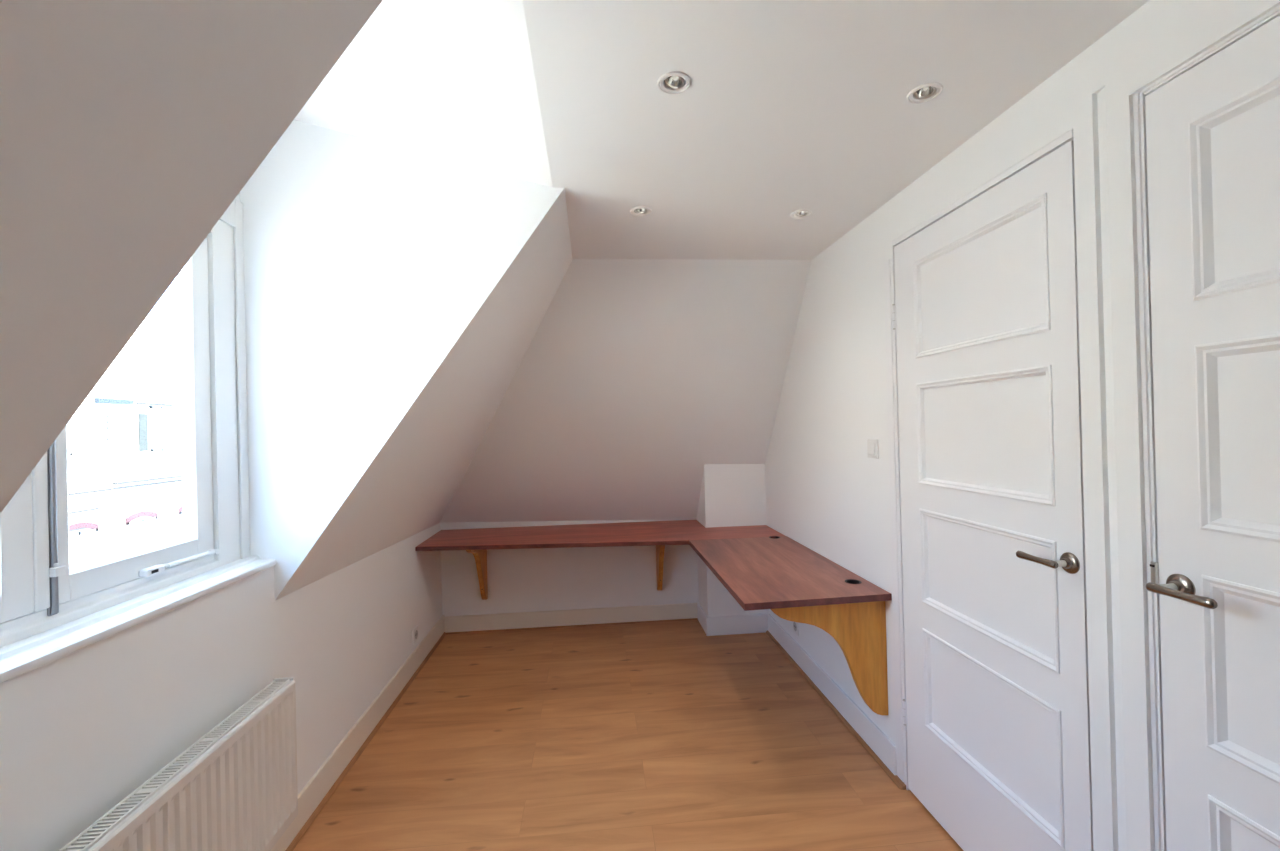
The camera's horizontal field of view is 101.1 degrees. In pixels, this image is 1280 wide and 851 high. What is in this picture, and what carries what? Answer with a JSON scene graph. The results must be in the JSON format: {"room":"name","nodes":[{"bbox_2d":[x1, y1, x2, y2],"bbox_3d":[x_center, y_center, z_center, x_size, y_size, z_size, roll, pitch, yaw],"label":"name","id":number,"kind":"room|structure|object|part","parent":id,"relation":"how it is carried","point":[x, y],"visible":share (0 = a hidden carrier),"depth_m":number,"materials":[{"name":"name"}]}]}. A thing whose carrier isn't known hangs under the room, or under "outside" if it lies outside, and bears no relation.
{"room":"home office","nodes":[
{"label":"home office","id":0,"kind":"room"},
{"bbox_2d":[2,0,381,510],"bbox_3d":[-0.736,-0.277,0.697,1.168,1.731,0.002,-1,0,-5],"label":"dormer","id":1,"kind":"object","parent":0,"point":[381,0],"visible":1,"depth_m":0.71,"materials":[{"name":"white paint"}]},
{"bbox_2d":[0,523,441,850],"bbox_3d":[-1.294,0.982,1.482,0.140,1.012,4.700,-1,0,-5],"label":"wall","id":2,"kind":"structure","parent":0,"point":[81,730],"depth_m":1.45,"materials":[{"name":"white paint"}]},
{"bbox_2d":[0,198,276,683],"bbox_3d":[-1.295,-0.146,1.236,0.158,1.259,1.175,-1,0,-5],"label":"window","id":3,"kind":"structure","parent":2,"relation":"in","point":[50,610],"depth_m":1.55,"materials":[{"name":"white paint"}]},
{"bbox_3d":[-1.319,-0.108,0.958,0.044,1.023,0.352,-1,0,-5],"label":"casement sash","id":4,"kind":"part","parent":3,"relation":"part of","materials":[{"name":"white paint"}]},
{"bbox_3d":[-1.320,-0.097,1.173,0.024,1.037,0.017,-1,0,-5],"label":"bolt rod","id":5,"kind":"part","parent":3,"relation":"part of","materials":[{"name":"silver metal"}]},
{"bbox_3d":[-1.364,-0.105,1.429,0.040,1.023,0.498,-1,0,-5],"label":"casement sash","id":6,"kind":"part","parent":3,"relation":"part of","materials":[{"name":"white paint"}]},
{"bbox_3d":[-1.265,0.464,1.232,0.128,0.037,1.171,-1,0,-5],"label":"sill","id":7,"kind":"part","parent":3,"relation":"part of","materials":[{"name":"white paint"}]},
{"bbox_3d":[-1.320,0.394,1.425,0.026,0.022,0.060,-1,0,-5],"label":"stay knob","id":8,"kind":"part","parent":3,"relation":"part of","materials":[{"name":"white paint"}]},
{"bbox_2d":[59,678,297,850],"bbox_3d":[-1.137,1.159,1.170,0.105,0.648,1.157,-1,0,-5],"label":"radiator","id":9,"kind":"object","parent":2,"relation":"attached to","point":[235,788],"visible":1,"depth_m":1.42,"materials":[{"name":"white metal"}]},
{"bbox_3d":[-1.177,1.060,1.747,0.064,0.443,0.003,-1,0,-5],"label":"panel","id":10,"kind":"part","parent":9,"relation":"part of","materials":[{"name":"white metal"}]},
{"bbox_2d":[271,615,443,850],"bbox_3d":[-1.208,1.419,1.502,0.014,0.135,4.630,-1,0,-5],"label":"baseboard","id":11,"kind":"structure","parent":2,"relation":"attached to","point":[315,790],"depth_m":2.35,"materials":[{"name":"white paint"}]},
{"bbox_2d":[285,632,445,850],"bbox_3d":[-1.192,1.479,1.496,0.015,0.015,4.616,-1,0,-5],"label":"trim","id":12,"kind":"structure","parent":2,"relation":"attached to","point":[341,777],"depth_m":2.33,"materials":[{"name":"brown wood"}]},
{"bbox_2d":[412,626,417,643],"bbox_3d":[-1.370,1.276,3.215,0.011,0.082,0.082,-1,0,-5],"label":"power socket","id":13,"kind":"object","parent":2,"relation":"attached to","point":[415,630],"visible":1,"depth_m":3.20,"materials":[{"name":"white plastic"}]},
{"bbox_2d":[0,0,572,599],"bbox_3d":[-0.738,-0.092,1.530,1.028,1.533,4.680,-1,0,-5],"label":"wall","id":14,"kind":"structure","parent":0,"point":[129,128],"depth_m":0.62,"materials":[{"name":"white paint"}]},
{"bbox_2d":[240,120,563,598],"bbox_3d":[-0.843,-0.270,1.869,1.168,1.731,0.002,-1,0,-5],"label":"wall","id":15,"kind":"structure","parent":0,"point":[366,261],"depth_m":1.85,"materials":[{"name":"white paint"}]},
{"bbox_2d":[294,0,552,186],"bbox_3d":[-0.838,-1.000,1.283,1.146,0.286,1.195,-1,0,-5],"label":"ceiling","id":16,"kind":"structure","parent":0,"point":[452,80],"depth_m":1.46,"materials":[{"name":"white paint"}]},
{"bbox_2d":[440,519,698,616],"bbox_3d":[-0.288,1.085,3.963,2.510,0.820,0.100,-1,0,-5],"label":"wall","id":17,"kind":"structure","parent":0,"point":[529,579],"depth_m":3.89,"materials":[{"name":"white paint"}]},
{"bbox_2d":[466,549,487,599],"bbox_3d":[-1.107,1.015,3.585,0.033,0.485,0.503,-1,0,-5],"label":"bracket","id":18,"kind":"object","parent":17,"relation":"attached to","point":[480,556],"visible":0.77,"depth_m":3.70,"materials":[{"name":"brown wood"}]},
{"bbox_2d":[446,618,697,633],"bbox_3d":[-0.480,1.474,3.874,1.834,0.010,0.010,-1,0,-5],"label":"trim","id":19,"kind":"structure","parent":17,"relation":"attached to","point":[689,618],"depth_m":3.87,"materials":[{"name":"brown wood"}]},
{"bbox_2d":[444,603,767,635],"bbox_3d":[-0.260,1.410,3.743,2.282,0.127,0.339,-1,0,-5],"label":"baseboard","id":20,"kind":"structure","parent":17,"relation":"attached to","point":[684,610],"depth_m":3.85,"materials":[{"name":"white paint"}]},
{"bbox_2d":[415,520,891,610],"bbox_3d":[-0.206,0.733,2.968,2.306,0.030,1.898,-1,0,-5],"label":"desk","id":21,"kind":"object","parent":17,"relation":"attached to","point":[761,567],"visible":1,"depth_m":3.02,"materials":[{"name":"brown wood"}]},
{"bbox_2d":[656,545,664,589],"bbox_3d":[0.159,0.985,3.701,0.033,0.485,0.503,-1,0,-5],"label":"bracket","id":22,"kind":"object","parent":17,"relation":"attached to","point":[660,549],"visible":0.62,"depth_m":3.81,"materials":[{"name":"brown wood"}]},
{"bbox_2d":[440,259,811,522],"bbox_3d":[-0.258,-0.065,3.327,2.310,1.595,1.187,-1,0,-5],"label":"wall","id":23,"kind":"structure","parent":0,"point":[636,376],"depth_m":3.27,"materials":[{"name":"white paint"}]},
{"bbox_2d":[293,620,962,850],"bbox_3d":[-0.038,1.498,1.608,2.660,0.080,4.830,-1,0,-5],"label":"floor","id":24,"kind":"structure","parent":0,"point":[671,735],"depth_m":2.31,"materials":[{"name":"brown wood"}]},
{"bbox_2d":[697,464,768,623],"bbox_3d":[0.661,0.859,3.838,0.432,1.185,0.325,-1,0,-5],"label":"wall","id":25,"kind":"structure","parent":0,"point":[730,494],"depth_m":3.68,"materials":[{"name":"white paint"}]},
{"bbox_2d":[522,0,1148,259],"bbox_3d":[0.451,-0.890,1.048,1.374,0.001,3.493,-1,0,-5],"label":"ceiling","id":26,"kind":"structure","parent":0,"point":[787,107],"depth_m":1.44,"materials":[{"name":"white paint"}]},
{"bbox_2d":[630,206,651,215],"bbox_3d":[0.003,-0.899,2.147,0.087,0.060,0.087,-1,0,-5],"label":"recessed light","id":27,"kind":"object","parent":26,"relation":"in","point":[638,211],"visible":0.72,"depth_m":2.16,"materials":[{"name":"grey metal"}]},
{"bbox_2d":[657,71,690,93],"bbox_3d":[0.087,-0.904,1.353,0.087,0.060,0.087,-1,0,-5],"label":"recessed light","id":28,"kind":"object","parent":26,"relation":"in","point":[675,82],"visible":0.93,"depth_m":1.36,"materials":[{"name":"white plastic"}]},
{"bbox_2d":[790,210,811,218],"bbox_3d":[0.676,-0.915,2.217,0.087,0.060,0.087,-1,0,-5],"label":"recessed light","id":29,"kind":"object","parent":26,"relation":"in","point":[798,214],"visible":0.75,"depth_m":2.23,"materials":[{"name":"grey metal"}]},
{"bbox_2d":[907,82,942,103],"bbox_3d":[0.766,-0.921,1.420,0.087,0.060,0.087,-1,0,-5],"label":"recessed light","id":30,"kind":"object","parent":26,"relation":"in","point":[926,92],"visible":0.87,"depth_m":1.43,"materials":[{"name":"grey metal"}]},
{"bbox_2d":[765,0,1279,850],"bbox_3d":[1.112,0.254,1.722,0.110,2.353,4.730,-1,0,-5],"label":"wall","id":31,"kind":"structure","parent":0,"point":[824,492],"depth_m":1.28,"materials":[{"name":"white paint"}]},
{"bbox_2d":[793,622,798,635],"bbox_3d":[0.941,1.213,3.181,0.011,0.082,0.082,-1,0,-5],"label":"power socket","id":32,"kind":"object","parent":31,"relation":"attached to","point":[795,624],"visible":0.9,"depth_m":3.16,"materials":[{"name":"white plastic"}]},
{"bbox_2d":[771,601,887,714],"bbox_3d":[0.775,0.967,2.188,0.508,0.493,0.030,-1,0,-5],"label":"bracket","id":33,"kind":"object","parent":31,"relation":"attached to","point":[859,629],"visible":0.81,"depth_m":2.19,"materials":[{"name":"brown wood"}]},
{"bbox_2d":[768,614,896,774],"bbox_3d":[0.968,1.374,2.909,0.014,0.132,1.546,-1,0,-5],"label":"baseboard","id":34,"kind":"structure","parent":31,"relation":"attached to","point":[883,747],"depth_m":2.60,"materials":[{"name":"white paint"}]},
{"bbox_2d":[766,630,905,789],"bbox_3d":[0.966,1.432,2.876,0.030,0.015,1.611,-1,0,-5],"label":"trim","id":35,"kind":"structure","parent":31,"relation":"attached to","point":[898,782],"depth_m":2.52,"materials":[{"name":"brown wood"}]},
{"bbox_2d":[867,439,878,458],"bbox_3d":[0.996,0.101,2.261,0.015,0.080,0.080,-1,0,-5],"label":"light switch","id":36,"kind":"object","parent":31,"relation":"attached to","point":[872,445],"visible":1,"depth_m":2.25,"materials":[{"name":"white plastic"}]},
{"bbox_2d":[884,259,903,781],"bbox_3d":[1.022,0.385,2.122,0.004,2.100,0.044,-1,0,-5],"label":"door frame","id":37,"kind":"structure","parent":31,"relation":"attached to","point":[887,276],"depth_m":2.12,"materials":[{"name":"white paint"}]},
{"bbox_2d":[890,129,1092,850],"bbox_3d":[1.085,0.349,1.701,0.172,2.165,0.803,-1,0,-5],"label":"door","id":38,"kind":"structure","parent":31,"relation":"in","point":[994,641],"depth_m":1.59,"materials":[{"name":"white wood"}]},
{"bbox_3d":[1.047,-0.428,1.667,0.016,0.360,0.574,-1,0,-5],"label":"panel moulding","id":39,"kind":"part","parent":38,"relation":"part of","materials":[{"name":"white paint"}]},
{"bbox_3d":[1.058,0.028,1.665,0.016,0.371,0.574,-1,0,-5],"label":"panel moulding","id":40,"kind":"part","parent":38,"relation":"part of","materials":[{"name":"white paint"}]},
{"bbox_3d":[1.069,0.478,1.663,0.016,0.345,0.574,-1,0,-5],"label":"panel moulding","id":41,"kind":"part","parent":38,"relation":"part of","materials":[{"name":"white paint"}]},
{"bbox_3d":[1.080,0.927,1.661,0.016,0.360,0.574,-1,0,-5],"label":"panel moulding","id":42,"kind":"part","parent":38,"relation":"part of","materials":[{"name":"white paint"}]},
{"bbox_3d":[1.037,0.350,1.381,0.017,0.020,0.123,-1,0,-5],"label":"lever","id":43,"kind":"part","parent":38,"relation":"part of","materials":[{"name":"silver metal"}]},
{"bbox_3d":[1.084,0.349,1.338,0.018,0.053,0.053,-1,0,-5],"label":"handle","id":44,"kind":"part","parent":38,"relation":"part of","materials":[{"name":"silver metal"}]},
{"bbox_2d":[1133,6,1279,850],"bbox_3d":[1.176,0.344,0.759,0.163,2.161,0.818,-1,0,-5],"label":"door","id":45,"kind":"structure","parent":31,"relation":"in","point":[1207,132],"depth_m":1.04,"materials":[{"name":"white wood"}]},
{"bbox_3d":[1.124,0.324,1.150,0.014,0.052,0.010,-1,0,-5],"label":"strike plate","id":46,"kind":"part","parent":45,"relation":"part of","materials":[{"name":"silver metal"}]},
{"bbox_3d":[1.123,0.338,1.101,0.018,0.053,0.053,-1,0,-5],"label":"handle","id":47,"kind":"part","parent":45,"relation":"part of","materials":[{"name":"silver metal"}]},
{"bbox_3d":[1.076,0.338,1.050,0.017,0.020,0.123,-1,0,-5],"label":"lever","id":48,"kind":"part","parent":45,"relation":"part of","materials":[{"name":"silver metal"}]},
{"bbox_3d":[1.147,-0.435,0.761,0.018,0.360,0.612,-1,0,-5],"label":"panel moulding","id":49,"kind":"part","parent":45,"relation":"part of","materials":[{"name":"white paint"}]},
{"bbox_3d":[1.159,0.022,0.759,0.018,0.371,0.612,-1,0,-5],"label":"panel moulding","id":50,"kind":"part","parent":45,"relation":"part of","materials":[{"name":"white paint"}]},
{"bbox_3d":[1.169,0.471,0.757,0.018,0.345,0.612,-1,0,-5],"label":"panel moulding","id":51,"kind":"part","parent":45,"relation":"part of","materials":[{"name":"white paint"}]},
{"bbox_3d":[1.180,0.921,0.755,0.018,0.360,0.612,-1,0,-5],"label":"panel moulding","id":52,"kind":"part","parent":45,"relation":"part of","materials":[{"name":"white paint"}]},
{"label":"outside","id":53,"kind":"structure","parent":0,"visible":0},
{"bbox_2d":[67,315,183,568],"bbox_3d":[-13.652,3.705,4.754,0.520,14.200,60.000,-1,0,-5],"label":"window pane","id":54,"kind":"structure","parent":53,"point":[124,441],"depth_m":15.02,"materials":[{"name":"glass"}]},
{"bbox_3d":[-14.334,0.076,12.900,0.020,1.220,0.660,-1,0,-5],"label":"facade pane","id":55,"kind":"part","parent":54,"relation":"part of","materials":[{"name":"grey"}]},
{"bbox_3d":[-14.297,3.589,13.422,0.020,1.600,0.880,-1,0,-5],"label":"facade pane","id":56,"kind":"part","parent":54,"relation":"part of","materials":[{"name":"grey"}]},
{"bbox_3d":[-13.504,1.601,4.781,0.120,0.200,60.000,-1,0,-5],"label":"cornice","id":57,"kind":"part","parent":54,"relation":"part of","materials":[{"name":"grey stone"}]},
{"bbox_3d":[-14.470,3.602,15.314,0.020,1.600,0.880,-1,0,-5],"label":"facade pane","id":58,"kind":"part","parent":54,"relation":"part of","materials":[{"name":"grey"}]},
{"bbox_2d":[138,414,148,450],"bbox_3d":[-14.559,0.203,15.449,0.030,1.100,0.300,-1,0,-5],"label":"window","id":59,"kind":"structure","parent":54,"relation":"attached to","point":[143,419],"depth_m":15.44,"materials":[{"name":"grey"}]},
{"bbox_3d":[-14.625,0.098,16.086,0.020,1.220,0.660,-1,0,-5],"label":"facade pane","id":60,"kind":"part","parent":54,"relation":"part of","materials":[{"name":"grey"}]},
{"bbox_3d":[-14.643,3.614,17.206,0.020,1.600,0.880,-1,0,-5],"label":"facade pane","id":61,"kind":"part","parent":54,"relation":"part of","materials":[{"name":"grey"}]}
]}

